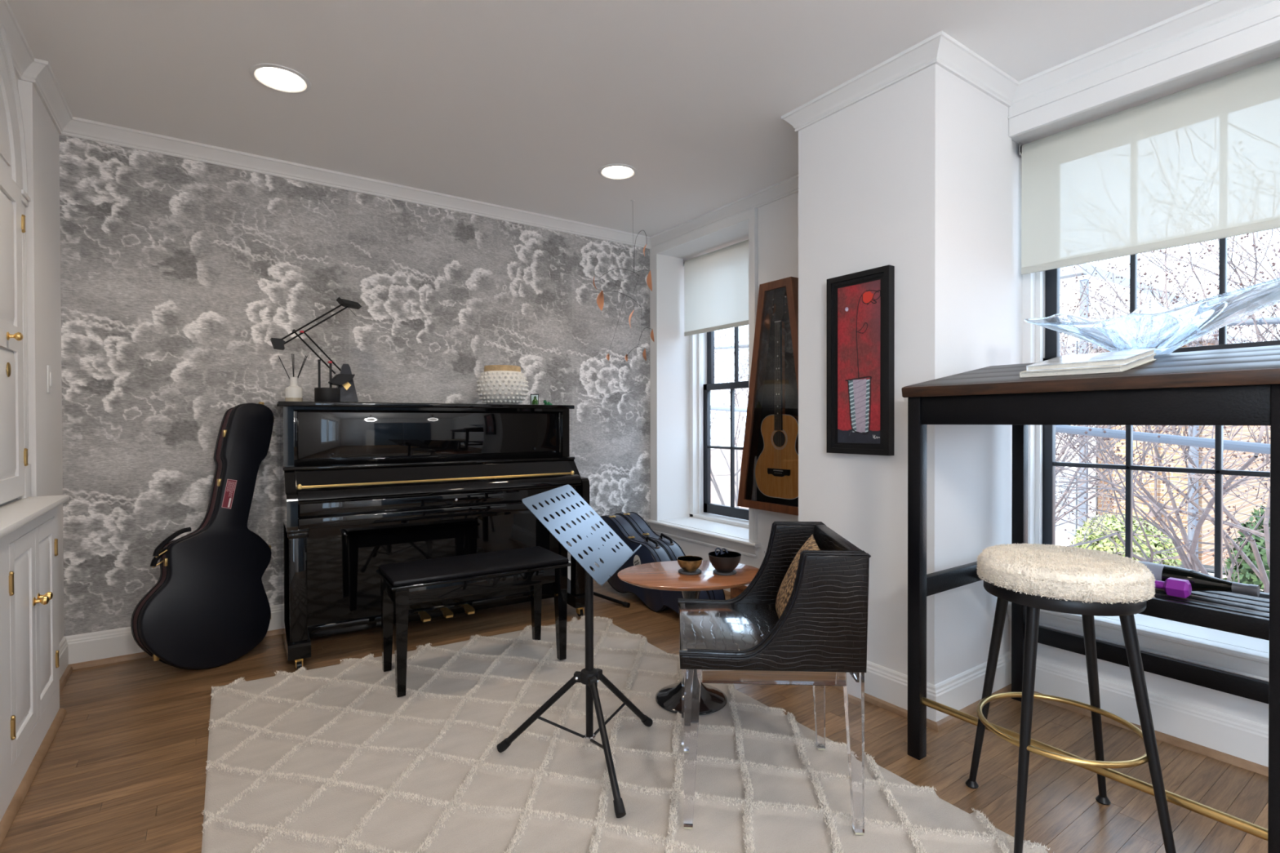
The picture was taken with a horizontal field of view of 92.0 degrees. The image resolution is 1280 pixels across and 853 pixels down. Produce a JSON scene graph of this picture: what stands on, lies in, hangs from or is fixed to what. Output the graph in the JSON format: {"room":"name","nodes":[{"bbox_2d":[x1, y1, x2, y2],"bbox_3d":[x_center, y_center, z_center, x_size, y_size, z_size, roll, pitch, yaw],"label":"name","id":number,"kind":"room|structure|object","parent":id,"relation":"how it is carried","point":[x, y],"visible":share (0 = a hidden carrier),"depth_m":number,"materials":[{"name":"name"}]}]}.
{"room":"music room","nodes":[
{"label":"music room","id":0,"kind":"room"},
{"bbox_2d":[0,74,64,644],"bbox_3d":[-0.912,-0.029,0.150,0.200,2.760,6.690,0,1,-35],"label":"wall","id":1,"kind":"structure","parent":0,"point":[42,218],"depth_m":2.57,"materials":[{"name":"white paint"}]},
{"bbox_2d":[0,24,31,504],"bbox_3d":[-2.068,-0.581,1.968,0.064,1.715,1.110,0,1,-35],"label":"upper cabinet","id":2,"kind":"object","parent":1,"relation":"attached to","point":[15,468],"visible":1,"depth_m":2.21,"materials":[{"name":"white paint"}]},
{"bbox_2d":[46,364,52,393],"bbox_3d":[-2.515,-0.201,2.634,0.010,0.116,0.070,0,1,-35],"label":"switch plate","id":3,"kind":"object","parent":1,"relation":"attached to","point":[49,369],"visible":1,"depth_m":2.62,"materials":[{"name":"white plastic"}]},
{"bbox_2d":[0,0,1276,248],"bbox_3d":[0.541,-1.383,1.154,3.425,0.075,6.490,0,1,-35],"label":"trim","id":4,"kind":"structure","parent":1,"relation":"attached to","point":[940,48],"depth_m":2.65,"materials":[{"name":"white paint"}]},
{"bbox_2d":[58,134,650,636],"bbox_3d":[-1.232,-0.060,4.008,4.087,2.760,0.194,0,1,-35],"label":"wall","id":5,"kind":"structure","parent":0,"point":[179,276],"depth_m":3.33,"materials":[{"name":"grey paper"}]},
{"bbox_2d":[58,558,730,693],"bbox_3d":[-0.732,1.050,3.041,3.387,0.154,1.965,0,1,-35],"label":"baseboard","id":6,"kind":"structure","parent":5,"relation":"attached to","point":[77,651],"depth_m":2.95,"materials":[{"name":"white paint"}]},
{"bbox_2d":[7,0,1211,236],"bbox_3d":[0.650,-1.522,1.290,4.087,0.200,6.790,0,1,-35],"label":"ceiling","id":7,"kind":"structure","parent":0,"point":[520,104],"depth_m":2.49,"materials":[{"name":"white paint"}]},
{"bbox_2d":[248,62,311,93],"bbox_3d":[-1.474,-1.424,2.535,0.220,0.006,0.220,0,1,-35],"label":"recessed light","id":8,"kind":"object","parent":7,"relation":"in","point":[277,77],"visible":1,"depth_m":2.53,"materials":[{"name":"white plastic"}]},
{"bbox_2d":[598,163,637,179],"bbox_3d":[-0.126,-1.435,3.487,0.220,0.006,0.220,0,1,-35],"label":"recessed light","id":9,"kind":"object","parent":7,"relation":"in","point":[611,171],"visible":1,"depth_m":3.48,"materials":[{"name":"white plastic"}]},
{"bbox_2d":[593,200,653,361],"bbox_3d":[-0.107,-0.927,3.922,0.494,1.030,0.065,-1,1,-39],"label":"mobile","id":10,"kind":"object","parent":7,"relation":"hanging from","point":[600,299],"visible":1,"depth_m":3.95,"materials":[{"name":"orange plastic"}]},
{"bbox_2d":[0,580,1268,852],"bbox_3d":[0.657,1.263,1.313,4.087,0.250,6.790,0,1,-35],"label":"floor","id":11,"kind":"structure","parent":0,"point":[123,771],"depth_m":2.08,"materials":[{"name":"brown wood"}]},
{"bbox_2d":[0,494,69,847],"bbox_3d":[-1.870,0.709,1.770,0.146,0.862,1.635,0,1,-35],"label":"base cabinet","id":12,"kind":"object","parent":11,"relation":"on","point":[31,716],"visible":1,"depth_m":2.01,"materials":[{"name":"white paint"}]},
{"bbox_2d":[0,494,69,537],"bbox_3d":[-1.874,0.290,1.764,0.137,0.024,1.635,0,1,-35],"label":"countertop","id":13,"kind":"structure","parent":12,"relation":"on","point":[15,514],"depth_m":2.06,"materials":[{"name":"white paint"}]},
{"bbox_2d":[130,402,274,669],"bbox_3d":[-2.081,0.510,2.997,0.289,1.272,0.635,0,1,31],"label":"guitar case","id":14,"kind":"object","parent":11,"relation":"on","point":[208,606],"visible":1,"depth_m":2.96,"materials":[{"name":"black leather"}]},
{"bbox_2d":[275,400,589,670],"bbox_3d":[-1.121,0.497,3.491,1.596,1.251,0.640,0,1,-32],"label":"upright piano","id":15,"kind":"object","parent":11,"relation":"on","point":[364,486],"visible":0.84,"depth_m":3.29,"materials":[{"name":"black paint"}]},
{"bbox_2d":[278,354,307,401],"bbox_3d":[-1.783,-0.248,3.171,0.120,0.248,0.079,0,0,-8],"label":"reed diffuser","id":16,"kind":"object","parent":15,"relation":"on","point":[293,393],"visible":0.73,"depth_m":3.15,"materials":[{"name":"white ceramic"}]},
{"bbox_2d":[284,377,302,398],"bbox_3d":[-1.778,-0.189,3.172,0.078,0.128,0.078,0,1,-35],"label":"bottle","id":17,"kind":"object","parent":16,"relation":"on","point":[293,391],"depth_m":3.15,"materials":[{"name":"white ceramic"}]},
{"bbox_2d":[270,297,361,401],"bbox_3d":[-1.689,-0.403,3.232,0.418,0.556,0.122,0,1,-35],"label":"desk lamp","id":18,"kind":"object","parent":15,"relation":"on","point":[321,394],"visible":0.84,"depth_m":3.23,"materials":[{"name":"black metal"}]},
{"bbox_2d":[336,364,358,402],"bbox_3d":[-1.595,-0.233,3.348,0.112,0.212,0.112,0,1,-32],"label":"metronome","id":19,"kind":"object","parent":15,"relation":"on","point":[348,391],"visible":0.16,"depth_m":3.32,"materials":[{"name":"grey plastic"}]},
{"bbox_2d":[282,456,574,471],"bbox_3d":[-1.083,0.201,3.428,1.558,0.017,0.104,0,1,-32],"label":"piano lid","id":20,"kind":"object","parent":15,"relation":"attached to","point":[446,462],"depth_m":3.35,"materials":[{"name":"black paint"}]},
{"bbox_2d":[475,364,528,404],"bbox_3d":[-0.849,-0.251,3.825,0.318,0.243,0.310,0,1,-35],"label":"vase","id":21,"kind":"object","parent":15,"relation":"on","point":[498,384],"visible":0.91,"depth_m":3.72,"materials":[{"name":"white ceramic"}]},
{"bbox_2d":[530,393,538,404],"bbox_3d":[-0.689,-0.172,3.998,0.056,0.076,0.036,0,1,-35],"label":"frame","id":22,"kind":"object","parent":15,"relation":"on","point":[532,396],"visible":0.48,"depth_m":3.98,"materials":[{"name":"black"}]},
{"bbox_2d":[531,395,537,403],"bbox_3d":[-0.680,-0.171,3.986,0.049,0.066,0.002,0,1,-35],"label":"picture","id":23,"kind":"object","parent":22,"relation":"attached to","point":[532,396],"depth_m":3.98},
{"bbox_2d":[531,395,538,404],"bbox_3d":[-0.669,-0.165,3.939,0.043,0.062,0.043,0,1,-35],"label":"bottle","id":24,"kind":"object","parent":15,"relation":"on","point":[535,402],"visible":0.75,"depth_m":3.92,"materials":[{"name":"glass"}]},
{"bbox_2d":[542,400,552,404],"bbox_3d":[-0.600,-0.152,3.993,0.041,0.039,0.060,0,1,44],"label":"frog figurine","id":25,"kind":"object","parent":15,"relation":"on","point":[545,402],"visible":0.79,"depth_m":3.98,"materials":[{"name":"green ceramic"}]},
{"bbox_2d":[593,591,630,607],"bbox_3d":[-0.226,0.742,3.939,0.413,0.748,0.029,0,1,41],"label":"stand","id":26,"kind":"object","parent":11,"relation":"on","point":[625,604],"visible":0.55,"depth_m":3.89,"materials":[{"name":"black metal"}]},
{"bbox_2d":[201,615,1053,852],"bbox_3d":[-0.241,1.119,1.937,1.951,0.030,3.029,0,1,-35],"label":"rug","id":27,"kind":"object","parent":11,"relation":"on","point":[328,759],"visible":0.93,"depth_m":2.02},
{"bbox_2d":[375,546,571,697],"bbox_3d":[-0.769,0.874,2.897,0.816,0.484,0.370,0,1,-32],"label":"piano bench","id":28,"kind":"object","parent":27,"relation":"on","point":[402,584],"visible":0.99,"depth_m":2.80,"materials":[{"name":"black paint"}]},
{"bbox_2d":[377,546,568,586],"bbox_3d":[-0.770,0.644,2.896,0.800,0.025,0.356,0,1,-32],"label":"cushion","id":29,"kind":"object","parent":28,"relation":"on","point":[447,570],"depth_m":2.81,"materials":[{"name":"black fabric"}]},
{"bbox_2d":[497,484,653,817],"bbox_3d":[-0.246,0.669,2.068,0.504,0.902,0.570,0,0,9],"label":"music stand","id":30,"kind":"object","parent":27,"relation":"on","point":[580,535],"visible":1,"depth_m":2.05,"materials":[{"name":"black metal"}]},
{"bbox_2d":[617,560,759,715],"bbox_3d":[0.209,0.858,2.534,0.604,0.518,0.444,0,0,-8],"label":"side table","id":31,"kind":"object","parent":27,"relation":"on","point":[660,575],"visible":0.57,"depth_m":2.47,"materials":[{"name":"brown wood"}]},
{"bbox_2d":[678,568,701,575],"bbox_3d":[0.204,0.594,2.533,0.096,0.008,0.096,0,1,-35],"label":"coaster","id":32,"kind":"object","parent":31,"relation":"on","point":[681,571],"visible":0.64,"depth_m":2.50,"materials":[{"name":"grey"}]},
{"bbox_2d":[676,555,702,571],"bbox_3d":[0.204,0.566,2.533,0.106,0.049,0.106,0,1,-35],"label":"bowl","id":33,"kind":"object","parent":32,"relation":"on","point":[688,563],"visible":1,"depth_m":2.50,"materials":[{"name":"brown metal"}]},
{"bbox_2d":[712,568,736,575],"bbox_3d":[0.346,0.594,2.522,0.096,0.008,0.096,0,1,-35],"label":"coaster","id":34,"kind":"object","parent":31,"relation":"on","point":[715,571],"visible":0.53,"depth_m":2.49,"materials":[{"name":"grey"}]},
{"bbox_2d":[708,551,741,573],"bbox_3d":[0.346,0.555,2.522,0.134,0.069,0.134,0,1,-35],"label":"bowl","id":35,"kind":"object","parent":34,"relation":"on","point":[726,562],"visible":0.98,"depth_m":2.48,"materials":[{"name":"black ceramic"}]},
{"bbox_2d":[715,547,728,555],"bbox_3d":[0.333,0.514,2.529,0.077,0.042,0.026,0,1,-35],"label":"sunglasses","id":36,"kind":"object","parent":35,"relation":"on","point":[716,548],"visible":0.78,"depth_m":2.53,"materials":[{"name":"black plastic"}]},
{"bbox_2d":[678,521,871,835],"bbox_3d":[0.379,0.730,1.938,0.515,0.782,0.528,0,0,3],"label":"armchair","id":37,"kind":"object","parent":27,"relation":"on","point":[819,640],"visible":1,"depth_m":1.70,"materials":[{"name":"black leather"}]},
{"bbox_2d":[775,533,819,618],"bbox_3d":[0.488,0.487,1.870,0.138,0.280,0.300,0,0,7],"label":"woven cushion","id":38,"kind":"object","parent":37,"relation":"on","point":[784,592],"visible":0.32,"depth_m":1.88,"materials":[{"name":"fabric"}]},
{"bbox_2d":[597,514,710,613],"bbox_3d":[0.052,0.862,3.874,0.122,0.513,1.066,0,1,-35],"label":"guitar case","id":39,"kind":"object","parent":11,"relation":"on","point":[651,551],"visible":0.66,"depth_m":3.85,"materials":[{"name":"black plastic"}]},
{"bbox_2d":[615,511,725,599],"bbox_3d":[0.149,0.861,3.984,0.118,0.513,1.066,0,1,-35],"label":"guitar case","id":40,"kind":"object","parent":11,"relation":"on","point":[673,548],"visible":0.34,"depth_m":3.98,"materials":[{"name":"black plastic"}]},
{"bbox_2d":[730,583,749,599],"bbox_3d":[0.788,0.992,3.427,0.429,0.255,0.440,0,1,-35],"label":"wooden chest","id":41,"kind":"object","parent":11,"relation":"on","point":[735,592],"visible":0.02,"depth_m":3.44,"materials":[{"name":"brown wood"}]},
{"bbox_2d":[965,542,1176,852],"bbox_3d":[1.168,0.741,1.719,0.412,0.785,0.414,0,0,14],"label":"bar stool","id":42,"kind":"object","parent":11,"relation":"on","point":[1087,583],"visible":1,"depth_m":1.60,"materials":[{"name":"fabric"}]},
{"bbox_2d":[979,545,1152,602],"bbox_3d":[1.166,0.396,1.715,0.398,0.081,0.398,0,1,-35],"label":"cushion","id":43,"kind":"object","parent":42,"relation":"on","point":[1036,573],"depth_m":1.59,"materials":[{"name":"fur"}]},
{"bbox_2d":[901,345,1279,852],"bbox_3d":[1.514,0.446,1.941,0.816,1.368,0.999,0,1,-35],"label":"table","id":44,"kind":"object","parent":11,"relation":"on","point":[1239,386],"visible":0.7,"depth_m":1.83,"materials":[{"name":"black wood"}]},
{"bbox_2d":[1019,354,1155,377],"bbox_3d":[1.352,-0.183,1.868,0.299,0.067,0.255,0,1,-36],"label":"book","id":45,"kind":"object","parent":44,"relation":"on","point":[1119,368],"visible":0.62,"depth_m":1.77,"materials":[{"name":"beige paper"}]},
{"bbox_2d":[1026,347,1155,371],"bbox_3d":[1.361,-0.201,1.864,0.294,0.068,0.245,-1,1,-38],"label":"book","id":46,"kind":"object","parent":45,"relation":"on","point":[1126,357],"visible":1,"depth_m":1.81,"materials":[{"name":"beige paper"}]},
{"bbox_2d":[1024,277,1279,355],"bbox_3d":[1.659,-0.333,1.904,0.321,0.214,0.870,0,1,-35],"label":"centrepiece","id":47,"kind":"object","parent":44,"relation":"on","point":[1152,325],"visible":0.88,"depth_m":1.87,"materials":[{"name":"clear glass"}]},
{"bbox_2d":[1154,577,1191,598],"bbox_3d":[1.652,0.508,2.008,0.060,0.052,0.210,0,1,-35],"label":"dumbbell","id":48,"kind":"object","parent":44,"relation":"on","point":[1175,587],"visible":0.43,"depth_m":1.94,"materials":[{"name":"purple plastic"}]},
{"bbox_2d":[1138,560,1259,596],"bbox_3d":[1.768,0.497,2.016,0.076,0.076,0.363,0,1,-35],"label":"wine bottle","id":49,"kind":"object","parent":44,"relation":"on","point":[1199,581],"visible":0.68,"depth_m":1.96,"materials":[{"name":"black glass"}]},
{"bbox_2d":[798,63,1011,684],"bbox_3d":[1.166,-0.151,2.759,0.600,2.570,0.655,0,1,-35],"label":"wall pillar","id":50,"kind":"structure","parent":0,"point":[913,175],"depth_m":2.49,"materials":[{"name":"white paint"}]},
{"bbox_2d":[826,264,894,455],"bbox_3d":[0.910,-0.261,2.567,0.036,0.752,0.300,0,1,-35],"label":"framed painting","id":51,"kind":"object","parent":50,"relation":"attached to","point":[860,305],"visible":1,"depth_m":2.56,"materials":[{"name":"black"}]},
{"bbox_2d":[656,42,1279,725],"bbox_3d":[2.113,-0.054,2.320,0.470,2.760,6.790,0,1,-35],"label":"wall","id":52,"kind":"structure","parent":0,"point":[777,220],"depth_m":3.74,"materials":[{"name":"white paint"}]},
{"bbox_2d":[646,207,760,557],"bbox_3d":[0.600,-0.275,4.454,0.538,2.194,1.154,0,1,-35],"label":"window","id":53,"kind":"structure","parent":52,"relation":"in","point":[715,519],"depth_m":4.72,"materials":[{"name":"white paint"}]},
{"bbox_2d":[683,239,748,336],"bbox_3d":[0.632,-1.006,4.468,0.060,0.602,0.946,0,1,-35],"label":"roller blind","id":54,"kind":"object","parent":53,"relation":"attached to","point":[716,282],"visible":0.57,"depth_m":4.52,"materials":[{"name":"grey fabric"}]},
{"bbox_2d":[761,546,767,563],"bbox_3d":[0.780,0.801,3.822,0.010,0.116,0.072,0,1,-35],"label":"outlet plate","id":55,"kind":"object","parent":52,"relation":"attached to","point":[764,548],"visible":0.38,"depth_m":3.84,"materials":[{"name":"white plastic"}]},
{"bbox_2d":[737,276,798,515],"bbox_3d":[0.836,-0.175,3.629,0.124,1.346,0.630,0,1,-35],"label":"display case","id":56,"kind":"object","parent":52,"relation":"attached to","point":[761,398],"visible":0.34,"depth_m":3.74,"materials":[{"name":"brown wood"}]},
{"bbox_2d":[754,290,798,499],"bbox_3d":[0.836,-0.183,3.629,0.085,1.208,0.396,0,1,-35],"label":"acoustic guitar","id":57,"kind":"object","parent":56,"relation":"in","point":[776,467],"visible":0.9,"depth_m":3.60,"materials":[{"name":"brown wood"}]},
{"bbox_2d":[830,651,1268,777],"bbox_3d":[2.247,1.058,1.183,0.624,0.154,4.559,0,1,-35],"label":"baseboard","id":58,"kind":"structure","parent":52,"relation":"attached to","point":[1242,743],"depth_m":2.33,"materials":[{"name":"white paint"}]},
{"bbox_2d":[1007,0,1279,681],"bbox_3d":[2.065,-0.265,2.352,0.538,2.198,1.200,0,1,-35],"label":"window","id":59,"kind":"structure","parent":52,"relation":"in","point":[1258,28],"depth_m":2.39,"materials":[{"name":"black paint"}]},
{"bbox_2d":[1018,57,1279,275],"bbox_3d":[2.054,-0.996,2.427,0.060,0.606,1.026,0,1,-35],"label":"roller blind","id":60,"kind":"object","parent":59,"relation":"attached to","point":[1201,162],"visible":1,"depth_m":2.42,"materials":[{"name":"grey fabric"}]},
{"label":"outside","id":61,"kind":"structure","parent":0,"visible":0},
{"bbox_3d":[15.776,2.547,20.156,41.100,0.200,75.000,0,1,-35],"label":"ground","id":62,"kind":"structure","parent":61,"visible":0},
{"bbox_2d":[710,328,748,446],"bbox_3d":[1.992,-0.576,11.384,7.593,6.283,5.649,0,1,-24],"label":"bare tree","id":63,"kind":"object","parent":62,"relation":"on","point":[736,399],"visible":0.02,"depth_m":10.60,"materials":[{"name":"brown plant"}]},
{"bbox_2d":[711,235,1279,573],"bbox_3d":[3.608,0.079,6.859,6.114,5.025,5.848,0,1,36],"label":"bare tree","id":64,"kind":"object","parent":62,"relation":"on","point":[1063,450],"visible":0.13,"depth_m":5.91,"materials":[{"name":"brown plant"}]},
{"bbox_2d":[1055,262,1186,546],"bbox_3d":[9.364,-0.299,15.375,6.250,5.600,5.080,0,1,-35],"label":"building","id":65,"kind":"structure","parent":62,"relation":"on","point":[1062,535],"depth_m":11.88,"materials":[{"name":"beige"}]},
{"bbox_2d":[1058,473,1077,536],"bbox_3d":[8.254,1.507,11.907,0.060,1.190,0.280,0,1,-35],"label":"window","id":66,"kind":"structure","parent":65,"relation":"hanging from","point":[1068,526],"depth_m":11.88,"materials":[{"name":"grey"}]},
{"bbox_2d":[1068,513,1182,566],"bbox_3d":[7.230,1.926,9.245,1.505,1.281,1.347,0,1,-35],"label":"round shrub","id":67,"kind":"object","parent":62,"relation":"on","point":[1154,544],"visible":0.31,"depth_m":8.93,"materials":[{"name":"green plant"}]},
{"bbox_2d":[1055,228,1279,592],"bbox_3d":[5.378,-0.243,4.562,7.359,5.706,5.146,0,1,39],"label":"bare tree","id":68,"kind":"object","parent":62,"relation":"on","point":[1194,562],"visible":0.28,"depth_m":5.04,"materials":[{"name":"brown plant"}]},
{"bbox_2d":[1092,330,1270,565],"bbox_3d":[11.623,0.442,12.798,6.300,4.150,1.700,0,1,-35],"label":"brick building","id":69,"kind":"structure","parent":62,"relation":"on","point":[1205,559],"depth_m":11.24,"materials":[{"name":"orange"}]},
{"bbox_2d":[1202,564,1213,577],"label":"planter","id":70,"kind":"object","parent":62,"relation":"on","point":[1210,571],"depth_m":9.43,"materials":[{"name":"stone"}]},
{"bbox_2d":[1222,567,1229,578],"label":"planter","id":71,"kind":"object","parent":62,"relation":"on","point":[1224,575],"depth_m":9.16,"materials":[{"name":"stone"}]},
{"bbox_2d":[1222,503,1270,592],"bbox_3d":[6.646,1.645,6.232,1.293,1.925,1.142,0,1,-35],"label":"evergreen shrub","id":72,"kind":"object","parent":62,"relation":"on","point":[1246,575],"visible":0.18,"depth_m":6.26,"materials":[{"name":"green plant"}]},
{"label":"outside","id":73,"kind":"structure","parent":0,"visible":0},
{"bbox_2d":[710,404,1270,454],"bbox_3d":[2.959,0.156,4.501,0.057,1.060,12.005,0,1,-35],"label":"cable","id":74,"kind":"object","parent":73,"point":[1238,446],"visible":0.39,"depth_m":3.94,"materials":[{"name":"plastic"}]},
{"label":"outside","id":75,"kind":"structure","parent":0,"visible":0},
{"bbox_2d":[714,317,1279,349],"bbox_3d":[3.449,-0.748,4.837,0.042,0.844,12.003,0,1,-35],"label":"cable","id":76,"kind":"object","parent":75,"point":[1269,321],"visible":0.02,"depth_m":4.03,"materials":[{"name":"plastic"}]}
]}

